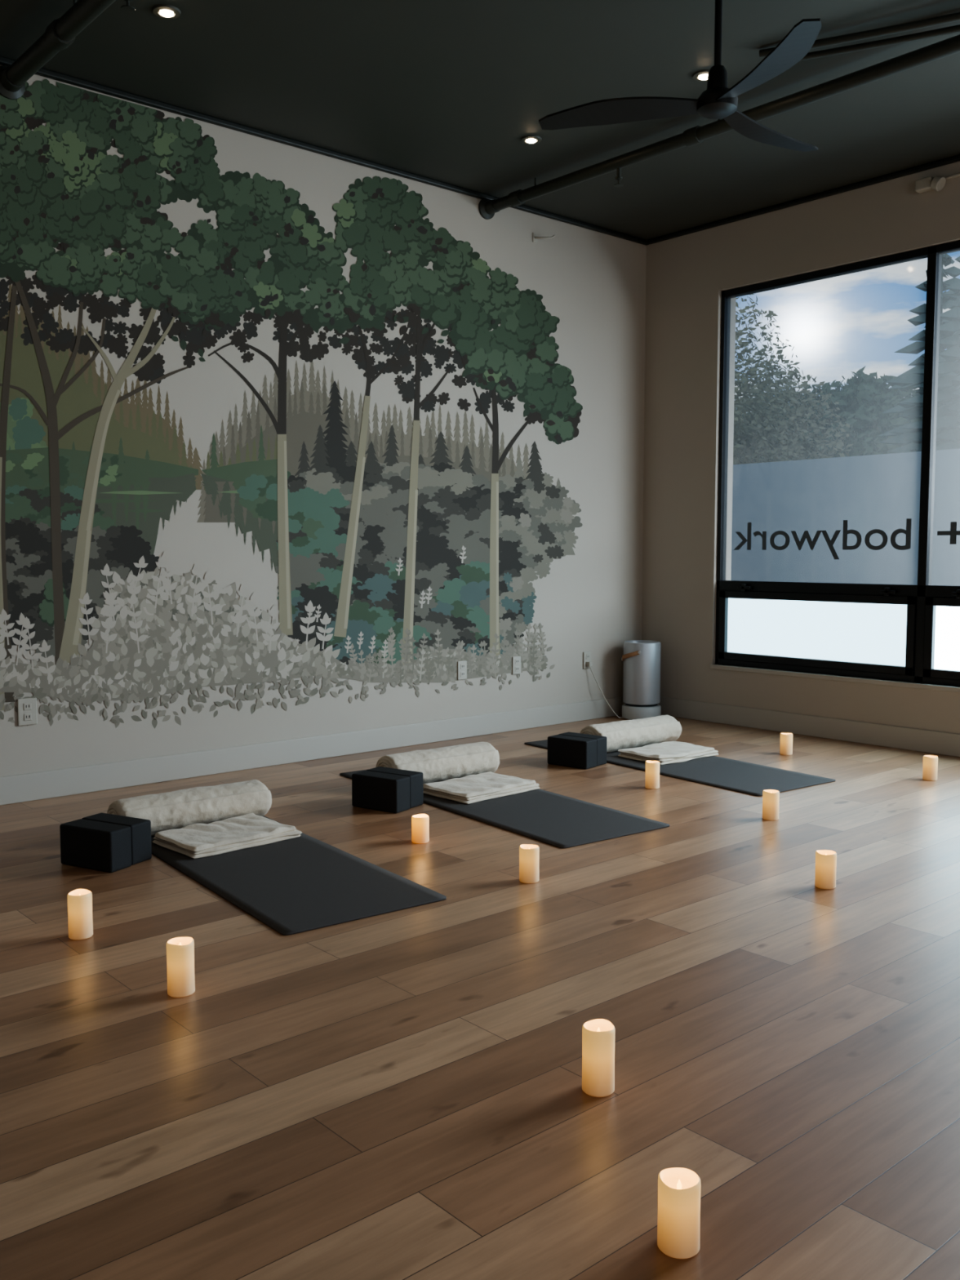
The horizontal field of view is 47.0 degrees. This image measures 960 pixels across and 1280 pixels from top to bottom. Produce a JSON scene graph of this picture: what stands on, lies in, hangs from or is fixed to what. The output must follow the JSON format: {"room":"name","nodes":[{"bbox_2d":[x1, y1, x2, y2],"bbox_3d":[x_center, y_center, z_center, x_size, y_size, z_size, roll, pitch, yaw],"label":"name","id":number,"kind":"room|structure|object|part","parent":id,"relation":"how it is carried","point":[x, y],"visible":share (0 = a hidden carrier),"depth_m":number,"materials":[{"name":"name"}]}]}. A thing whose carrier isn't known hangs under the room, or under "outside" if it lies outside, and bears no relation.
{"room":"exercise studio","nodes":[
{"label":"exercise studio","id":0,"kind":"room"},
{"bbox_2d":[0,64,646,777],"bbox_3d":[-2.236,-0.949,5.286,9.400,3.450,0.204,-4,6,-41],"label":"wall","id":1,"kind":"structure","parent":0,"point":[396,555],"depth_m":6.16,"materials":[{"name":"paint"}]},
{"bbox_2d":[17,697,37,725],"bbox_3d":[-2.173,0.344,5.302,0.090,0.130,0.016,-4,6,-41],"label":"wall outlet","id":2,"kind":"object","parent":1,"relation":"attached to","point":[26,707],"visible":1,"depth_m":5.30,"materials":[{"name":"beige plastic"}]},
{"bbox_2d":[0,696,625,805],"bbox_3d":[-2.171,0.710,5.334,8.986,0.135,0.014,-4,6,-41],"label":"baseboard","id":3,"kind":"structure","parent":1,"relation":"attached to","point":[22,788],"depth_m":6.22,"materials":[{"name":"beige paint"}]},
{"bbox_2d":[0,56,648,245],"bbox_3d":[-2.159,-2.646,5.063,9.000,0.030,0.035,-4,6,-41],"label":"trim","id":4,"kind":"structure","parent":1,"relation":"attached to","point":[42,72],"depth_m":6.04,"materials":[{"name":"black"}]},
{"bbox_2d":[457,660,466,679],"bbox_3d":[-0.114,0.195,7.104,0.075,0.120,0.016,-4,6,-41],"label":"wall outlet","id":5,"kind":"object","parent":1,"relation":"attached to","point":[461,665],"visible":1,"depth_m":7.09,"materials":[{"name":"beige plastic"}]},
{"bbox_2d":[511,656,520,674],"bbox_3d":[0.246,0.170,7.420,0.075,0.120,0.016,-4,6,-41],"label":"wall outlet","id":6,"kind":"object","parent":1,"relation":"attached to","point":[516,660],"visible":1,"depth_m":7.41,"materials":[{"name":"beige plastic"}]},
{"bbox_2d":[532,232,555,243],"bbox_3d":[0.421,-2.658,7.289,0.149,0.060,0.056,0,5,3],"label":"bracket","id":7,"kind":"object","parent":1,"relation":"attached to","point":[535,237],"visible":1,"depth_m":7.29,"materials":[{"name":"beige metal"}]},
{"bbox_3d":[0.363,-2.660,7.304,0.040,0.060,0.007,-4,6,-41],"label":"plate","id":8,"kind":"part","parent":7,"relation":"part of","materials":[{"name":"beige metal"}]},
{"bbox_3d":[0.429,-2.660,7.287,0.137,0.035,0.046,0,5,-3],"label":"arm","id":9,"kind":"part","parent":7,"relation":"part of","materials":[{"name":"beige metal"}]},
{"bbox_2d":[582,651,591,668],"bbox_3d":[0.765,0.144,7.875,0.075,0.120,0.016,-4,6,-41],"label":"wall outlet","id":10,"kind":"object","parent":1,"relation":"attached to","point":[586,655],"visible":1,"depth_m":7.86,"materials":[{"name":"beige plastic"}]},
{"bbox_2d":[0,715,959,1279],"bbox_3d":[0.799,1.096,1.983,9.400,0.100,9.400,-4,6,-41],"label":"floor","id":11,"kind":"structure","parent":0,"point":[399,1095],"depth_m":2.70,"materials":[{"name":"brown wood"}]},
{"bbox_2d":[66,888,93,940],"bbox_3d":[-1.250,0.857,3.453,0.073,0.142,0.073,-4,6,-41],"label":"pillar candle","id":12,"kind":"object","parent":11,"relation":"on","point":[80,920],"visible":1,"depth_m":3.42,"materials":[{"name":"beige wax"}]},
{"bbox_2d":[59,818,131,872],"bbox_3d":[-1.474,0.787,4.235,0.270,0.157,0.109,2,5,28],"label":"block","id":13,"kind":"object","parent":11,"relation":"on","point":[99,846],"visible":1,"depth_m":4.18,"materials":[{"name":"black plastic"}]},
{"bbox_2d":[82,813,151,865],"bbox_3d":[-1.427,0.779,4.336,0.270,0.157,0.109,2,5,28],"label":"block","id":14,"kind":"object","parent":11,"relation":"on","point":[140,828],"depth_m":4.28,"materials":[{"name":"black plastic"}]},
{"bbox_2d":[166,937,195,997],"bbox_3d":[-0.816,0.890,3.010,0.073,0.147,0.073,-4,6,-41],"label":"pillar candle","id":15,"kind":"object","parent":11,"relation":"on","point":[180,950],"visible":1,"depth_m":2.98,"materials":[{"name":"beige wax"}]},
{"bbox_2d":[151,815,446,935],"bbox_3d":[-0.911,0.850,4.388,0.625,0.007,1.860,-3,6,-36],"label":"yoga mat","id":16,"kind":"object","parent":11,"relation":"on","point":[303,883],"visible":0.55,"depth_m":3.97,"materials":[{"name":"black rubber"}]},
{"bbox_2d":[106,779,271,836],"bbox_3d":[-1.252,0.729,4.790,0.695,0.168,0.218,-4,6,-39],"label":"bolster","id":17,"kind":"object","parent":16,"relation":"on","point":[178,809],"visible":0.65,"depth_m":4.72,"materials":[{"name":"fabric"}]},
{"bbox_2d":[152,813,302,858],"bbox_3d":[-1.048,0.803,4.581,0.518,0.052,0.369,-4,6,-44],"label":"folded blanket","id":18,"kind":"object","parent":16,"relation":"on","point":[195,841],"visible":1,"depth_m":4.51,"materials":[{"name":"fabric"}]},
{"bbox_2d":[351,770,409,813],"bbox_3d":[-0.466,0.711,5.185,0.270,0.157,0.109,3,5,34],"label":"block","id":19,"kind":"object","parent":11,"relation":"on","point":[373,790],"visible":1,"depth_m":5.13,"materials":[{"name":"black plastic"}]},
{"bbox_2d":[366,766,422,808],"bbox_3d":[-0.409,0.704,5.281,0.270,0.157,0.109,3,5,34],"label":"block","id":20,"kind":"object","parent":11,"relation":"on","point":[415,778],"depth_m":5.22,"materials":[{"name":"black plastic"}]},
{"bbox_2d":[411,813,429,844],"bbox_3d":[-0.247,0.783,4.584,0.073,0.110,0.073,-4,6,-41],"label":"pillar candle","id":21,"kind":"object","parent":11,"relation":"on","point":[420,822],"visible":1,"depth_m":4.55,"materials":[{"name":"beige wax"}]},
{"bbox_2d":[339,769,669,848],"bbox_3d":[0.037,0.768,5.404,0.625,0.007,1.860,-3,6,-36],"label":"yoga mat","id":22,"kind":"object","parent":11,"relation":"on","point":[558,820],"visible":0.61,"depth_m":4.97,"materials":[{"name":"black rubber"}]},
{"bbox_2d":[375,742,499,783],"bbox_3d":[-0.213,0.649,5.752,0.697,0.174,0.221,-4,6,-39],"label":"bolster","id":23,"kind":"object","parent":22,"relation":"on","point":[443,763],"visible":0.69,"depth_m":5.68,"materials":[{"name":"fabric"}]},
{"bbox_2d":[422,771,539,804],"bbox_3d":[0.005,0.730,5.518,0.512,0.050,0.353,-4,6,-43],"label":"folded blanket","id":24,"kind":"object","parent":22,"relation":"on","point":[471,788],"visible":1,"depth_m":5.43,"materials":[{"name":"fabric"}]},
{"bbox_2d":[519,844,539,883],"bbox_3d":[0.180,0.816,4.037,0.073,0.130,0.073,-4,6,-41],"label":"pillar candle","id":25,"kind":"object","parent":11,"relation":"on","point":[529,855],"visible":1,"depth_m":4.01,"materials":[{"name":"beige wax"}]},
{"bbox_2d":[547,734,596,769],"bbox_3d":[0.518,0.629,6.220,0.270,0.157,0.109,4,6,40],"label":"block","id":26,"kind":"object","parent":11,"relation":"on","point":[569,751],"visible":1,"depth_m":6.16,"materials":[{"name":"black plastic"}]},
{"bbox_2d":[558,732,606,765],"bbox_3d":[0.584,0.621,6.309,0.270,0.157,0.109,4,6,40],"label":"block","id":27,"kind":"object","parent":11,"relation":"on","point":[601,740],"depth_m":6.23,"materials":[{"name":"black plastic"}]},
{"bbox_2d":[582,1018,615,1097],"bbox_3d":[0.264,0.932,2.466,0.073,0.150,0.073,-4,6,-41],"label":"pillar candle","id":28,"kind":"object","parent":11,"relation":"on","point":[597,1034],"visible":1,"depth_m":2.44,"materials":[{"name":"beige wax"}]},
{"bbox_2d":[586,640,661,719],"bbox_3d":[1.038,0.288,7.981,0.540,0.556,0.294,0,5,4],"label":"air purifier","id":29,"kind":"object","parent":11,"relation":"on","point":[641,659],"visible":0.94,"depth_m":7.87,"materials":[{"name":"grey metal"}]},
{"bbox_3d":[0.902,0.363,7.905,0.269,0.405,0.030,-1,5,-14],"label":"power cord","id":30,"kind":"part","parent":29,"relation":"part of","materials":[{"name":"beige plastic"}]},
{"bbox_3d":[1.062,0.113,7.881,0.059,0.090,0.164,-4,6,-38],"label":"leather handle","id":31,"kind":"part","parent":29,"relation":"part of","materials":[{"name":"brown leather"}]},
{"bbox_2d":[644,760,659,789],"bbox_3d":[0.879,0.685,5.630,0.073,0.137,0.073,-4,6,-41],"label":"pillar candle","id":32,"kind":"object","parent":11,"relation":"on","point":[651,778],"visible":1,"depth_m":5.60,"materials":[{"name":"beige wax"}]},
{"bbox_2d":[657,1167,701,1258],"bbox_3d":[0.344,0.988,1.908,0.073,0.127,0.073,-4,6,-41],"label":"pillar candle","id":33,"kind":"object","parent":11,"relation":"on","point":[678,1224],"visible":1,"depth_m":1.88,"materials":[{"name":"beige wax"}]},
{"bbox_2d":[524,739,835,795],"bbox_3d":[1.072,0.692,6.360,0.625,0.007,1.860,-3,6,-36],"label":"yoga mat","id":34,"kind":"object","parent":11,"relation":"on","point":[752,779],"visible":0.56,"depth_m":5.94,"materials":[{"name":"black rubber"}]},
{"bbox_2d":[580,715,681,752],"bbox_3d":[0.924,0.571,6.746,0.748,0.171,0.222,-4,6,-39],"label":"bolster","id":35,"kind":"object","parent":34,"relation":"on","point":[634,733],"visible":0.73,"depth_m":6.66,"materials":[{"name":"fabric"}]},
{"bbox_2d":[617,741,718,764],"bbox_3d":[1.110,0.653,6.464,0.520,0.053,0.371,-4,6,-39],"label":"folded blanket","id":36,"kind":"object","parent":34,"relation":"on","point":[668,752],"visible":0.99,"depth_m":6.39,"materials":[{"name":"fabric"}]},
{"bbox_2d":[762,789,779,820],"bbox_3d":[1.310,0.742,4.976,0.073,0.129,0.073,-4,6,-41],"label":"pillar candle","id":37,"kind":"object","parent":11,"relation":"on","point":[771,797],"visible":1,"depth_m":4.95,"materials":[{"name":"beige wax"}]},
{"bbox_2d":[779,733,792,755],"bbox_3d":[1.821,0.616,6.563,0.073,0.127,0.073,-4,6,-41],"label":"pillar candle","id":38,"kind":"object","parent":11,"relation":"on","point":[786,739],"visible":1,"depth_m":6.53,"materials":[{"name":"beige wax"}]},
{"bbox_2d":[814,849,836,888],"bbox_3d":[1.242,0.823,3.967,0.073,0.128,0.073,-4,6,-41],"label":"pillar candle","id":39,"kind":"object","parent":11,"relation":"on","point":[825,860],"visible":1,"depth_m":3.94,"materials":[{"name":"beige wax"}]},
{"bbox_2d":[922,755,937,781],"bbox_3d":[2.377,0.674,5.832,0.073,0.127,0.073,-4,6,-41],"label":"pillar candle","id":40,"kind":"object","parent":11,"relation":"on","point":[930,769],"visible":1,"depth_m":5.80,"materials":[{"name":"beige wax"}]},
{"bbox_2d":[0,0,959,239],"bbox_3d":[0.799,-2.468,1.699,9.400,0.150,9.400,-4,6,-41],"label":"ceiling","id":41,"kind":"structure","parent":0,"point":[448,91],"depth_m":5.27,"materials":[{"name":"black paint"}]},
{"bbox_2d":[0,0,135,99],"bbox_3d":[0.436,-2.309,2.126,0.144,0.234,7.900,-4,6,-41],"label":"pipe","id":42,"kind":"object","parent":41,"relation":"hanging from","point":[61,33],"visible":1,"depth_m":4.62,"materials":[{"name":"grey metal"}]},
{"bbox_2d":[151,4,181,19],"bbox_3d":[-1.308,-2.616,4.610,0.116,0.018,0.116,-4,6,-41],"label":"recessed light","id":43,"kind":"object","parent":41,"relation":"in","point":[166,11],"visible":1,"depth_m":4.59,"materials":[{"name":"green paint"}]},
{"bbox_2d":[520,135,542,144],"bbox_3d":[0.280,-2.730,6.041,0.116,0.018,0.116,-4,6,-41],"label":"recessed light","id":44,"kind":"object","parent":41,"relation":"in","point":[529,140],"visible":1,"depth_m":6.02,"materials":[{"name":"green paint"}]},
{"bbox_2d":[538,0,821,151],"bbox_3d":[1.021,-2.302,4.269,1.084,0.590,1.224,-4,6,-41],"label":"ceiling fan","id":45,"kind":"object","parent":41,"relation":"hanging from","point":[719,101],"depth_m":4.19,"materials":[{"name":"black metal"}]},
{"bbox_2d":[692,69,710,81],"bbox_3d":[1.063,-2.665,5.227,0.116,0.018,0.116,-4,6,-41],"label":"recessed light","id":46,"kind":"object","parent":41,"relation":"in","point":[703,74],"visible":0.7,"depth_m":5.21,"materials":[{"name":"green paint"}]},
{"bbox_2d":[478,34,959,219],"bbox_3d":[2.645,-2.478,4.059,0.128,0.206,7.900,-4,6,-41],"label":"pipe","id":47,"kind":"object","parent":41,"relation":"hanging from","point":[695,135],"visible":0.99,"depth_m":5.62,"materials":[{"name":"grey metal"}]},
{"bbox_2d":[759,12,959,57],"bbox_3d":[2.322,-2.545,4.172,0.580,0.080,2.606,-4,6,-41],"label":"conduit","id":48,"kind":"object","parent":41,"relation":"attached to","point":[953,17],"depth_m":4.68,"materials":[{"name":"black metal"}]},
{"bbox_2d":[800,24,959,61],"bbox_3d":[2.412,-2.551,4.251,0.576,0.077,2.605,-4,6,-41],"label":"conduit","id":49,"kind":"object","parent":41,"relation":"attached to","point":[955,28],"depth_m":4.79,"materials":[{"name":"black metal"}]},
{"bbox_2d":[641,160,959,733],"bbox_3d":[4.321,-0.909,4.794,0.200,3.450,9.200,-4,6,-41],"label":"wall","id":50,"kind":"structure","parent":0,"point":[686,276],"depth_m":7.72,"materials":[{"name":"paint"}]},
{"bbox_2d":[737,583,751,591],"bbox_3d":[1.815,-0.358,7.570,0.030,0.050,0.100,-4,6,-41],"label":"latch","id":51,"kind":"object","parent":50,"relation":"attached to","point":[744,587],"visible":1,"depth_m":7.56,"materials":[{"name":"black metal"}]},
{"bbox_2d":[647,154,959,244],"bbox_3d":[4.178,-2.613,4.642,0.035,0.030,8.965,-4,6,-41],"label":"trim","id":52,"kind":"structure","parent":50,"relation":"attached to","point":[956,158],"depth_m":6.97,"materials":[{"name":"black"}]},
{"bbox_2d":[657,696,959,756],"bbox_3d":[4.175,0.743,4.930,0.014,0.135,9.000,-4,6,-41],"label":"baseboard","id":53,"kind":"structure","parent":50,"relation":"attached to","point":[874,734],"depth_m":7.17,"materials":[{"name":"beige paint"}]},
{"bbox_2d":[710,664,959,692],"bbox_3d":[3.130,0.320,6.112,0.045,0.030,4.520,-4,6,-41],"label":"sill","id":54,"kind":"structure","parent":50,"relation":"attached to","point":[911,685],"depth_m":7.03,"materials":[{"name":"beige paint"}]},
{"bbox_2d":[715,240,959,686],"bbox_3d":[3.169,-0.984,6.043,0.080,2.580,4.500,-4,6,-41],"label":"frame","id":55,"kind":"object","parent":50,"relation":"attached to","point":[922,599],"visible":1,"depth_m":6.83,"materials":[{"name":"black metal"}]},
{"bbox_2d":[727,598,906,666],"bbox_3d":[2.181,-0.067,7.244,0.010,0.380,1.335,-4,6,-41],"label":"pane","id":56,"kind":"object","parent":55,"relation":"in","point":[848,632],"visible":1,"depth_m":7.20,"materials":[{"name":"white glass"}]},
{"bbox_2d":[730,448,959,586],"bbox_3d":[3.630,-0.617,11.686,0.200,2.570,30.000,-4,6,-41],"label":"film","id":57,"kind":"object","parent":55,"relation":"in","point":[881,491],"visible":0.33,"depth_m":11.35,"materials":[{"name":"paint"}]},
{"bbox_2d":[880,587,897,595],"bbox_3d":[2.508,-0.296,6.784,0.030,0.050,0.100,-4,6,-41],"label":"latch","id":58,"kind":"object","parent":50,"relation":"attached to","point":[886,591],"visible":1,"depth_m":6.77,"materials":[{"name":"black metal"}]},
{"bbox_2d":[915,172,959,193],"bbox_3d":[2.681,-2.628,6.309,0.091,0.095,0.400,-4,6,-41],"label":"emergency light","id":59,"kind":"object","parent":50,"relation":"attached to","point":[937,183],"visible":1,"depth_m":6.38,"materials":[{"name":"beige plastic"}]},
{"bbox_2d":[933,605,959,671],"bbox_3d":[3.171,0.023,6.121,0.010,0.380,1.335,-4,6,-41],"label":"pane","id":60,"kind":"object","parent":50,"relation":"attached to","point":[947,637],"visible":1,"depth_m":6.56,"materials":[{"name":"white glass"}]},
{"bbox_2d":[951,589,959,598],"bbox_3d":[2.805,-0.269,6.447,0.030,0.050,0.100,-4,6,-41],"label":"latch","id":61,"kind":"object","parent":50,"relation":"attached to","point":[957,593],"visible":1,"depth_m":6.45,"materials":[{"name":"black metal"}]},
{"label":"outside","id":62,"kind":"structure","parent":0,"visible":0},
{"bbox_3d":[31.354,-1.118,34.744,79.750,0.100,120.000,-4,6,-41],"label":"ground","id":63,"kind":"structure","parent":62,"visible":0},
{"bbox_2d":[733,293,813,464],"bbox_3d":[3.608,-2.623,16.559,2.516,5.794,2.570,0,5,-4],"label":"broadleaf tree","id":64,"kind":"object","parent":63,"relation":"on","point":[750,432],"visible":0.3,"depth_m":16.08,"materials":[{"name":"green plant"}]},
{"bbox_2d":[733,354,853,464],"bbox_3d":[5.119,-2.528,19.551,2.727,5.128,2.725,-4,6,-41],"label":"broadleaf tree","id":65,"kind":"object","parent":63,"relation":"on","point":[824,431],"visible":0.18,"depth_m":18.96,"materials":[{"name":"green plant"}]},
{"bbox_2d":[733,365,923,462],"bbox_3d":[17.053,-5.010,28.506,10.962,8.651,110.000,-4,6,-41],"label":"wooded hillside","id":66,"kind":"structure","parent":63,"relation":"on","point":[862,402],"depth_m":35.34,"materials":[{"name":"green plant"}]},
{"bbox_2d":[878,253,959,453],"bbox_3d":[9.437,-4.116,22.030,4.120,7.900,3.931,1,5,8],"label":"conifer tree","id":67,"kind":"object","parent":63,"relation":"on","point":[907,438],"visible":0.22,"depth_m":22.21,"materials":[{"name":"green plant"}]},
{"bbox_2d":[898,256,959,452],"bbox_3d":[8.576,-3.638,19.177,3.611,7.400,3.709,-4,6,-41],"label":"conifer tree","id":68,"kind":"object","parent":63,"relation":"on","point":[945,439],"visible":0.39,"depth_m":19.20,"materials":[{"name":"green plant"}]},
{"bbox_3d":[2.183,-1.345,7.144,0.006,1.945,1.445,-4,6,-41],"label":"glass","id":69,"kind":"object","parent":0,"visible":0},
{"bbox_2d":[733,518,959,559],"bbox_3d":[2.594,-0.612,6.717,0.002,0.250,2.525,-4,6,-41],"label":"lettering","id":70,"kind":"object","parent":69,"relation":"attached to","point":[953,532],"depth_m":7.03,"materials":[{"name":"grey plastic"}]}
]}

